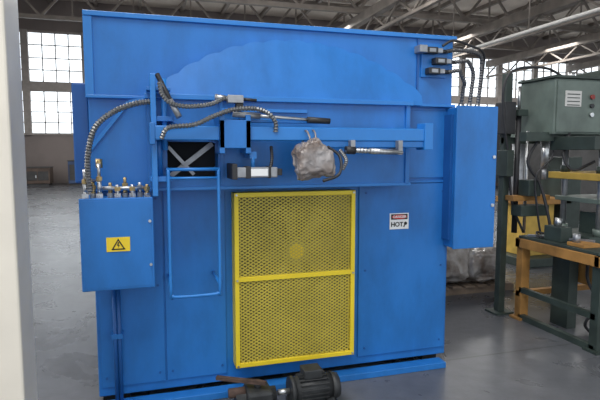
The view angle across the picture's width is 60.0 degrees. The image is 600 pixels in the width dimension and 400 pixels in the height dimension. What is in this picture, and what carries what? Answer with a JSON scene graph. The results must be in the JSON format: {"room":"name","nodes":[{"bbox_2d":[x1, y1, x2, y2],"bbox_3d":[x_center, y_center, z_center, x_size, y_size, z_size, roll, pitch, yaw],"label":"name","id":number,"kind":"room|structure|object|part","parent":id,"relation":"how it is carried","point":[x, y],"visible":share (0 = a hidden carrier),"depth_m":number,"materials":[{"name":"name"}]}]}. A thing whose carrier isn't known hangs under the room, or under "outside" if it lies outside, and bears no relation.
{"room":"industrial hall","nodes":[
{"label":"industrial hall","id":0,"kind":"room"},
{"bbox_2d":[18,0,599,182],"bbox_3d":[1.625,-5.484,28.824,52.000,8.600,0.300,-2,6,-17],"label":"wall","id":1,"kind":"structure","parent":0,"point":[40,150],"depth_m":25.09,"materials":[{"name":"paint"}]},
{"bbox_2d":[19,32,24,134],"bbox_3d":[-14.190,-5.440,23.927,2.600,4.850,0.400,-2,6,-17],"label":"window","id":2,"kind":"structure","parent":1,"relation":"in","point":[19,32],"depth_m":24.31,"materials":[{"name":"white glass"}]},
{"bbox_2d":[19,29,81,134],"bbox_3d":[-11.701,-5.512,24.675,2.600,4.850,0.400,-2,6,-17],"label":"window","id":3,"kind":"structure","parent":1,"relation":"in","point":[51,61],"depth_m":24.63,"materials":[{"name":"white glass"}]},
{"bbox_2d":[80,32,84,82],"bbox_3d":[-9.212,-5.584,25.423,2.600,4.850,0.400,-2,6,-17],"label":"window","id":4,"kind":"structure","parent":1,"relation":"in","point":[81,33],"depth_m":24.75,"materials":[{"name":"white glass"}]},
{"bbox_2d":[451,57,459,106],"bbox_3d":[8.211,-6.087,30.659,2.600,4.850,0.400,-2,6,-17],"label":"window","id":5,"kind":"structure","parent":1,"relation":"in","point":[455,99],"depth_m":30.89,"materials":[{"name":"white glass"}]},
{"bbox_2d":[458,55,496,106],"bbox_3d":[10.700,-6.159,31.407,2.600,4.850,0.400,-2,6,-17],"label":"window","id":6,"kind":"structure","parent":1,"relation":"in","point":[488,98],"depth_m":31.34,"materials":[{"name":"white glass"}]},
{"bbox_2d":[495,59,533,106],"bbox_3d":[13.189,-6.231,32.155,2.600,4.850,0.400,-2,6,-17],"label":"window","id":7,"kind":"structure","parent":1,"relation":"in","point":[526,74],"depth_m":32.05,"materials":[{"name":"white glass"}]},
{"bbox_2d":[531,60,567,78],"bbox_3d":[15.678,-6.303,32.903,2.600,4.850,0.400,-2,6,-17],"label":"window","id":8,"kind":"structure","parent":1,"relation":"in","point":[560,67],"depth_m":32.70,"materials":[{"name":"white glass"}]},
{"bbox_2d":[565,62,597,75],"bbox_3d":[18.168,-6.375,33.651,2.600,4.850,0.400,-2,6,-17],"label":"window","id":9,"kind":"structure","parent":1,"relation":"in","point":[568,63],"depth_m":33.45,"materials":[{"name":"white glass"}]},
{"bbox_2d":[27,183,599,399],"bbox_3d":[6.394,0.408,13.522,52.000,0.200,33.300,-2,6,-17],"label":"floor","id":10,"kind":"structure","parent":0,"point":[486,355],"depth_m":4.21,"materials":[{"name":"concrete"}]},
{"bbox_2d":[0,0,37,399],"bbox_3d":[-1.470,-2.899,1.936,0.560,8.600,0.370,-2,6,-17],"label":"column","id":11,"kind":"structure","parent":10,"relation":"on","point":[18,379],"depth_m":2.20,"materials":[{"name":"paint"}]},
{"bbox_2d":[26,166,53,185],"bbox_3d":[-11.830,-1.085,23.618,1.040,0.840,1.050,-2,6,-17],"label":"storage cabinet","id":12,"kind":"object","parent":10,"relation":"on","point":[42,175],"visible":0.83,"depth_m":23.19,"materials":[{"name":"wood"}]},
{"bbox_2d":[67,160,82,185],"bbox_3d":[-10.001,-1.268,23.945,1.140,1.140,1.250,-2,6,-17],"label":"storage cabinet","id":13,"kind":"object","parent":10,"relation":"on","point":[71,168],"visible":0.32,"depth_m":23.27,"materials":[{"name":"metal"}]},
{"bbox_2d":[216,375,276,399],"bbox_3d":[-0.329,1.195,3.195,0.357,0.210,0.200,-2,6,-17],"label":"pump","id":14,"kind":"object","parent":10,"relation":"on","point":[252,389],"visible":1,"depth_m":3.16,"materials":[{"name":"metal"}]},
{"bbox_2d":[71,10,497,399],"bbox_3d":[-0.226,-0.017,4.332,2.850,2.405,2.750,-2,6,-17],"label":"machine","id":15,"kind":"object","parent":10,"relation":"on","point":[264,199],"visible":1,"depth_m":3.35,"materials":[{"name":"blue paint"}]},
{"bbox_3d":[-0.654,0.180,3.161,0.304,0.763,0.330,-2,6,-17],"label":"handle frame","id":16,"kind":"part","parent":15,"relation":"part of","materials":[{"name":"blue paint"}]},
{"bbox_3d":[-0.034,0.511,3.491,0.825,1.145,0.120,-2,6,-17],"label":"safety guard frame","id":17,"kind":"part","parent":15,"relation":"part of","materials":[{"name":"yellow paint"}]},
{"bbox_2d":[277,363,340,399],"bbox_3d":[0.050,1.173,3.266,0.390,0.240,0.220,-2,6,-17],"label":"motor","id":18,"kind":"object","parent":10,"relation":"on","point":[312,382],"visible":1,"depth_m":3.22,"materials":[{"name":"metal"}]},
{"bbox_2d":[446,243,513,295],"bbox_3d":[1.774,0.673,6.146,1.203,0.684,0.876,-2,6,-17],"label":"load","id":19,"kind":"object","parent":10,"relation":"on","point":[468,270],"visible":0.34,"depth_m":5.80,"materials":[{"name":"grey plastic"}]},
{"bbox_2d":[495,134,511,187],"bbox_3d":[7.602,-1.748,22.155,2.440,2.440,1.550,-2,6,-17],"label":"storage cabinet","id":20,"kind":"object","parent":10,"relation":"on","point":[498,135],"visible":0.02,"depth_m":21.56,"materials":[{"name":"metal"}]},
{"bbox_2d":[496,107,581,267],"bbox_3d":[3.399,-0.213,7.438,1.000,2.200,0.850,-2,6,-17],"label":"press","id":21,"kind":"object","parent":10,"relation":"on","point":[551,186],"visible":0.24,"depth_m":7.32,"materials":[{"name":"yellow metal"}]},
{"bbox_2d":[485,66,599,355],"bbox_3d":[2.792,-0.042,4.736,1.666,2.377,1.240,-2,6,-17],"label":"press","id":22,"kind":"object","parent":10,"relation":"on","point":[559,109],"visible":1,"depth_m":4.75,"materials":[{"name":"green metal"}]},
{"bbox_3d":[2.865,-0.129,4.739,1.020,0.950,0.600,-2,6,-17],"label":"press frame","id":23,"kind":"part","parent":22,"relation":"part of","materials":[{"name":"grey metal"}]},
{"bbox_2d":[528,141,562,179],"bbox_3d":[7.751,-0.989,16.344,1.540,2.040,1.250,-2,6,-17],"label":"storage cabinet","id":24,"kind":"object","parent":10,"relation":"on","point":[535,159],"visible":0.02,"depth_m":15.71,"materials":[{"name":"metal"}]},
{"bbox_2d":[569,150,598,217],"bbox_3d":[6.936,-0.486,11.633,1.440,1.940,1.250,-2,6,-17],"label":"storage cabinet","id":25,"kind":"object","parent":10,"relation":"on","point":[587,187],"visible":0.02,"depth_m":11.35,"materials":[{"name":"metal"}]},
{"bbox_2d":[47,0,599,42],"bbox_3d":[6.394,-8.238,12.691,52.000,0.330,33.300,-2,6,-17],"label":"ceiling","id":26,"kind":"structure","parent":0,"point":[511,6],"depth_m":25.85,"materials":[{"name":"metal"}]},
{"bbox_2d":[18,0,599,55],"bbox_3d":[3.223,-8.555,25.183,52.934,1.610,0.200,-2,6,-17],"label":"roof truss","id":27,"kind":"object","parent":26,"relation":"attached to","point":[42,16],"visible":0.48,"depth_m":24.78,"materials":[{"name":"metal"}]},
{"bbox_2d":[188,0,599,32],"bbox_3d":[4.523,-8.142,20.895,52.934,1.610,0.200,-2,6,-17],"label":"roof truss","id":28,"kind":"object","parent":26,"relation":"attached to","point":[295,5],"visible":0.73,"depth_m":21.01,"materials":[{"name":"metal"}]},
{"bbox_2d":[402,0,599,55],"bbox_3d":[7.456,-6.516,13.493,0.120,3.410,31.900,-2,6,-17],"label":"ceiling pipe","id":29,"kind":"object","parent":26,"relation":"hanging from","point":[595,10],"visible":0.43,"depth_m":15.52,"materials":[{"name":"metal"}]},
{"bbox_3d":[5.824,-7.730,16.607,52.934,1.610,0.200,-2,6,-17],"label":"roof truss","id":30,"kind":"object","parent":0,"visible":0},
{"bbox_2d":[337,0,599,77],"bbox_3d":[6.269,-6.104,13.225,32.350,0.980,32.031,-2,6,-17],"label":"roof trusses","id":31,"kind":"structure","parent":30,"relation":"attached to","point":[382,6],"depth_m":20.94,"materials":[{"name":"metal"}]}
]}

